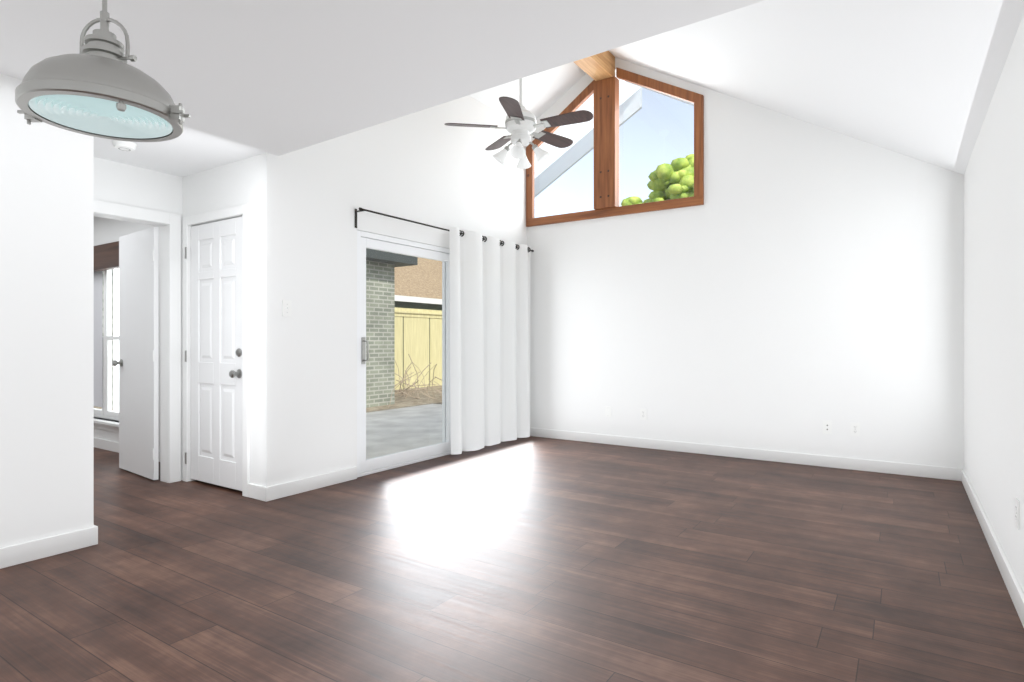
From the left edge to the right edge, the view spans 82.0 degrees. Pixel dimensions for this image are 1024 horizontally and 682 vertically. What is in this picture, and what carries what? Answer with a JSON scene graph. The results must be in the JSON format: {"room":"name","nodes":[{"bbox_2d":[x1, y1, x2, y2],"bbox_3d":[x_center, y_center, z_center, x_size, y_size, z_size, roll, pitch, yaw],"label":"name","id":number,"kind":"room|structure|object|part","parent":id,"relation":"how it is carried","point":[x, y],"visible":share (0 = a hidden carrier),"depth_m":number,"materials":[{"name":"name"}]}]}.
{"room":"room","nodes":[
{"label":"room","id":0,"kind":"room"},
{"bbox_2d":[94,216,159,450],"bbox_3d":[-3.978,-0.180,6.018,3.380,2.600,0.120,0,0,34],"label":"wall","id":1,"kind":"structure","parent":0,"point":[107,230],"depth_m":6.00,"materials":[{"name":"white paint"}]},
{"bbox_2d":[94,268,118,420],"bbox_3d":[-4.240,-0.030,6.203,1.400,1.700,0.061,0,0,34],"label":"window","id":2,"kind":"structure","parent":1,"relation":"in","point":[103,372],"depth_m":6.23,"materials":[{"name":"white"}]},
{"bbox_2d":[94,241,118,271],"bbox_3d":[-4.278,-0.857,6.099,1.650,0.253,0.074,0,0,34],"label":"wood valance","id":3,"kind":"object","parent":1,"relation":"attached to","point":[106,256],"depth_m":5.92,"materials":[{"name":"brown wood"}]},
{"bbox_2d":[94,418,118,432],"bbox_3d":[-4.263,0.870,6.168,1.500,0.100,0.185,0,0,34],"label":"sill","id":4,"kind":"structure","parent":1,"relation":"attached to","point":[111,425],"depth_m":6.01,"materials":[{"name":"white"}]},
{"bbox_2d":[94,437,159,461],"bbox_3d":[-3.974,1.070,5.934,3.240,0.100,0.016,0,0,34],"label":"baseboard","id":5,"kind":"structure","parent":1,"relation":"attached to","point":[104,444],"depth_m":6.04,"materials":[{"name":"white wood"}]},
{"bbox_2d":[94,157,182,482],"bbox_3d":[-3.474,-0.180,3.610,0.120,2.600,3.580,0,0,34],"label":"wall","id":6,"kind":"structure","parent":0,"point":[125,184],"depth_m":4.50,"materials":[{"name":"white paint"}]},
{"bbox_2d":[112,227,158,479],"bbox_3d":[-3.115,0.099,4.956,0.762,2.018,0.177,0,0,34],"label":"hall door","id":7,"kind":"structure","parent":6,"relation":"in","point":[138,362],"depth_m":4.87,"materials":[{"name":"white wood"}]},
{"bbox_2d":[94,200,180,482],"bbox_3d":[-2.965,0.055,4.364,0.136,2.130,0.940,0,0,34],"label":"door frame","id":8,"kind":"structure","parent":6,"relation":"attached to","point":[121,211],"depth_m":4.67,"materials":[{"name":"white wood"}]},
{"bbox_2d":[183,155,256,484],"bbox_3d":[-2.251,-0.180,4.551,1.120,2.600,0.120,0,0,34],"label":"wall","id":9,"kind":"structure","parent":0,"point":[232,184],"depth_m":4.27,"materials":[{"name":"white paint"}]},
{"bbox_2d":[185,216,241,490],"bbox_3d":[-2.276,0.093,4.486,0.774,2.010,0.108,0,0,34],"label":"closet door","id":10,"kind":"structure","parent":9,"relation":"in","point":[216,352],"depth_m":4.49,"materials":[{"name":"white wood"}]},
{"bbox_2d":[182,204,248,496],"bbox_3d":[-2.237,0.068,4.518,0.890,2.105,0.111,0,0,34],"label":"door frame","id":11,"kind":"structure","parent":9,"relation":"attached to","point":[243,210],"depth_m":4.56,"materials":[{"name":"white wood"}]},
{"bbox_2d":[0,73,526,547],"bbox_3d":[-2.082,-0.755,3.684,0.120,3.750,8.240,0,0,34],"label":"wall","id":12,"kind":"structure","parent":0,"point":[428,167],"depth_m":4.20,"materials":[{"name":"white paint"}]},
{"bbox_2d":[0,525,97,568],"bbox_3d":[-3.260,1.070,1.781,0.019,0.100,3.526,0,0,34],"label":"baseboard","id":13,"kind":"structure","parent":12,"relation":"attached to","point":[17,554],"depth_m":3.05,"materials":[{"name":"white wood"}]},
{"bbox_2d":[282,300,290,316],"bbox_3d":[-1.622,-0.235,4.255,0.016,0.116,0.072,0,0,34],"label":"light switch","id":14,"kind":"object","parent":12,"relation":"attached to","point":[286,307],"visible":1,"depth_m":4.25,"materials":[{"name":"white plastic"}]},
{"bbox_2d":[260,466,356,501],"bbox_3d":[-1.494,1.070,4.451,0.019,0.100,0.821,0,0,34],"label":"baseboard","id":15,"kind":"structure","parent":12,"relation":"attached to","point":[273,492],"depth_m":4.38,"materials":[{"name":"white wood"}]},
{"bbox_2d":[357,230,450,476],"bbox_3d":[-0.620,0.105,5.846,0.155,2.026,2.436,0,0,34],"label":"door","id":16,"kind":"structure","parent":12,"relation":"in","point":[373,241],"depth_m":5.21,"materials":[{"name":"clear glass"}]},
{"bbox_3d":[-1.209,0.080,4.871,0.061,0.220,0.036,0,0,33],"label":"handle","id":17,"kind":"part","parent":16,"relation":"part of","materials":[{"name":"silver metal"}]},
{"bbox_2d":[355,207,533,454],"bbox_3d":[-0.484,-0.003,5.829,0.174,2.185,2.660,0,0,34],"label":"curtain","id":18,"kind":"object","parent":12,"relation":"attached to","point":[490,339],"visible":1,"depth_m":6.14,"materials":[{"name":"white fabric"}]},
{"bbox_3d":[-0.517,-0.998,5.850,0.096,0.155,2.660,0,0,33],"label":"curtain rod","id":19,"kind":"part","parent":18,"relation":"part of","materials":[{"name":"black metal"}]},
{"bbox_2d":[0,0,764,176],"bbox_3d":[-3.062,-1.380,2.438,8.860,0.120,5.080,0,0,34],"label":"ceiling","id":20,"kind":"structure","parent":0,"point":[274,77],"depth_m":2.68,"materials":[{"name":"white paint"}]},
{"bbox_2d":[15,0,189,141],"bbox_3d":[-1.204,-0.975,1.742,0.426,0.687,0.406,0,0,34],"label":"pendant lamp","id":21,"kind":"object","parent":20,"relation":"hanging from","point":[98,86],"visible":1,"depth_m":1.68,"materials":[{"name":"silver metal"}]},
{"bbox_2d":[112,140,136,150],"bbox_3d":[-2.587,-1.300,3.934,0.140,0.040,0.140,0,0,34],"label":"smoke detector","id":22,"kind":"object","parent":20,"relation":"attached to","point":[124,145],"visible":0.98,"depth_m":3.90,"materials":[{"name":"white plastic"}]},
{"bbox_2d":[0,436,1023,681],"bbox_3d":[-2.190,1.145,3.756,8.860,0.050,8.240,0,0,34],"label":"floor","id":23,"kind":"structure","parent":0,"point":[532,558],"depth_m":2.76,"materials":[{"name":"brown wood"}]},
{"bbox_2d":[469,62,641,197],"bbox_3d":[-0.358,-2.642,5.745,1.580,1.356,4.740,0,0,34],"label":"ceiling","id":24,"kind":"structure","parent":0,"point":[543,92],"depth_m":7.09,"materials":[{"name":"white paint"}]},
{"bbox_2d":[574,51,614,80],"bbox_3d":[0.093,-2.973,5.003,0.200,0.286,3.400,0,0,34],"label":"ridge","id":25,"kind":"object","parent":24,"relation":"attached to","point":[599,66],"visible":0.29,"depth_m":6.16,"materials":[{"name":"brown wood"}]},
{"bbox_2d":[445,78,592,168],"bbox_3d":[0.115,-2.159,4.959,1.198,1.341,1.219,0,0,34],"label":"fan","id":26,"kind":"object","parent":25,"relation":"hanging from","point":[521,124],"visible":0.96,"depth_m":4.89,"materials":[{"name":"grey wood"}]},
{"bbox_3d":[0.075,-2.245,4.967,0.267,1.170,0.267,0,0,33],"label":"motor","id":27,"kind":"part","parent":26,"relation":"part of","materials":[{"name":"white metal"}]},
{"bbox_2d":[527,57,963,468],"bbox_3d":[1.927,-1.050,5.899,4.360,4.340,0.120,0,0,34],"label":"wall","id":28,"kind":"structure","parent":0,"point":[791,284],"depth_m":5.52,"materials":[{"name":"white paint"}]},
{"bbox_2d":[526,67,703,226],"bbox_3d":[1.035,-2.145,6.409,2.070,1.590,0.124,0,0,34],"label":"window","id":29,"kind":"structure","parent":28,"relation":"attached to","point":[606,133],"depth_m":6.34,"materials":[{"name":"brown wood"}]},
{"bbox_3d":[1.026,-2.135,6.413,0.250,1.390,0.119,0,0,33],"label":"post","id":30,"kind":"part","parent":29,"relation":"part of","materials":[{"name":"brown wood"}]},
{"bbox_2d":[640,409,646,419],"bbox_3d":[1.379,0.770,6.185,0.072,0.116,0.007,0,0,34],"label":"duplex electrical outlet","id":31,"kind":"object","parent":28,"relation":"attached to","point":[643,414],"visible":1,"depth_m":6.18,"materials":[{"name":"white plastic"}]},
{"bbox_2d":[530,427,959,480],"bbox_3d":[1.872,1.070,5.852,4.080,0.100,0.019,0,0,34],"label":"baseboard","id":32,"kind":"structure","parent":28,"relation":"attached to","point":[938,472],"depth_m":5.51,"materials":[{"name":"white wood"}]},
{"bbox_2d":[823,421,831,433],"bbox_3d":[2.805,0.768,5.241,0.072,0.116,0.008,0,0,34],"label":"jack","id":33,"kind":"object","parent":28,"relation":"attached to","point":[827,427],"visible":1,"depth_m":5.24,"materials":[{"name":"white plastic"}]},
{"bbox_2d":[850,423,859,436],"bbox_3d":[2.983,0.770,5.123,0.072,0.116,0.007,0,0,34],"label":"duplex electrical outlet","id":34,"kind":"object","parent":28,"relation":"attached to","point":[854,429],"visible":1,"depth_m":5.12,"materials":[{"name":"white plastic"}]},
{"bbox_2d":[608,0,1023,174],"bbox_3d":[1.672,-2.120,4.101,3.620,2.400,4.240,0,0,34],"label":"ceiling","id":35,"kind":"structure","parent":0,"point":[917,79],"depth_m":3.77,"materials":[{"name":"white paint"}]},
{"bbox_2d":[964,14,1023,592],"bbox_3d":[1.454,-0.180,1.344,0.120,2.600,8.240,0,0,34],"label":"wall","id":36,"kind":"structure","parent":0,"point":[994,321],"depth_m":3.01,"materials":[{"name":"white paint"}]},
{"bbox_2d":[960,468,1023,626],"bbox_3d":[1.397,1.070,1.381,0.016,0.100,8.000,0,0,34],"label":"baseboard","id":37,"kind":"structure","parent":36,"relation":"attached to","point":[1014,589],"depth_m":2.93,"materials":[{"name":"white wood"}]},
{"bbox_2d":[1015,498,1019,528],"bbox_3d":[2.142,0.730,2.499,0.007,0.116,0.072,0,0,34],"label":"duplex electrical outlet","id":38,"kind":"object","parent":36,"relation":"attached to","point":[1017,512],"visible":1,"depth_m":2.48,"materials":[{"name":"white plastic"}]},
{"label":"outside","id":39,"kind":"structure","parent":0,"visible":0},
{"bbox_2d":[113,269,118,411],"bbox_3d":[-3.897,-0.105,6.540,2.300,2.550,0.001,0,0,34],"label":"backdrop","id":40,"kind":"structure","parent":39,"point":[116,343],"depth_m":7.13,"materials":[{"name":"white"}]},
{"bbox_2d":[94,386,441,412],"bbox_3d":[-3.348,1.200,24.309,65.000,0.040,65.000,0,0,34],"label":"ground","id":41,"kind":"structure","parent":39,"point":[409,401],"depth_m":11.69,"materials":[{"name":"brown soil"}]},
{"bbox_2d":[103,248,417,408],"bbox_3d":[-4.759,-0.800,10.763,4.600,3.960,3.850,0,0,34],"label":"brick building","id":42,"kind":"structure","parent":41,"relation":"on","point":[385,298],"depth_m":10.70,"materials":[{"name":"grey brick"}]},
{"bbox_2d":[366,404,441,458],"bbox_3d":[-1.525,1.160,7.609,3.275,0.040,5.240,0,0,34],"label":"patio slab","id":43,"kind":"object","parent":41,"relation":"on","point":[410,427],"depth_m":7.59,"materials":[{"name":"concrete"}]},
{"bbox_2d":[388,354,441,408],"bbox_3d":[-1.973,0.709,12.188,3.290,0.943,3.505,0,0,34],"label":"twigs","id":44,"kind":"object","parent":41,"relation":"on","point":[409,390],"depth_m":12.54,"materials":[{"name":"beige plant"}]},
{"bbox_2d":[395,307,441,389],"bbox_3d":[-1.917,0.185,15.597,0.085,1.990,7.150,0,0,34],"label":"fence","id":45,"kind":"object","parent":41,"relation":"on","point":[402,330],"depth_m":14.92,"materials":[{"name":"yellow wood"}]},
{"bbox_2d":[395,257,441,309],"bbox_3d":[-4.436,-1.200,23.590,6.980,4.760,10.200,0,0,34],"label":"neighbor house","id":46,"kind":"structure","parent":41,"relation":"on","point":[401,281],"depth_m":20.73,"materials":[{"name":"beige"}]},
{"bbox_2d":[621,154,693,205],"bbox_3d":[5.088,-1.790,14.906,4.703,5.940,4.777,0,0,34],"label":"tree","id":47,"kind":"object","parent":41,"relation":"on","point":[687,166],"depth_m":13.88,"materials":[{"name":"green plant"}]}
]}

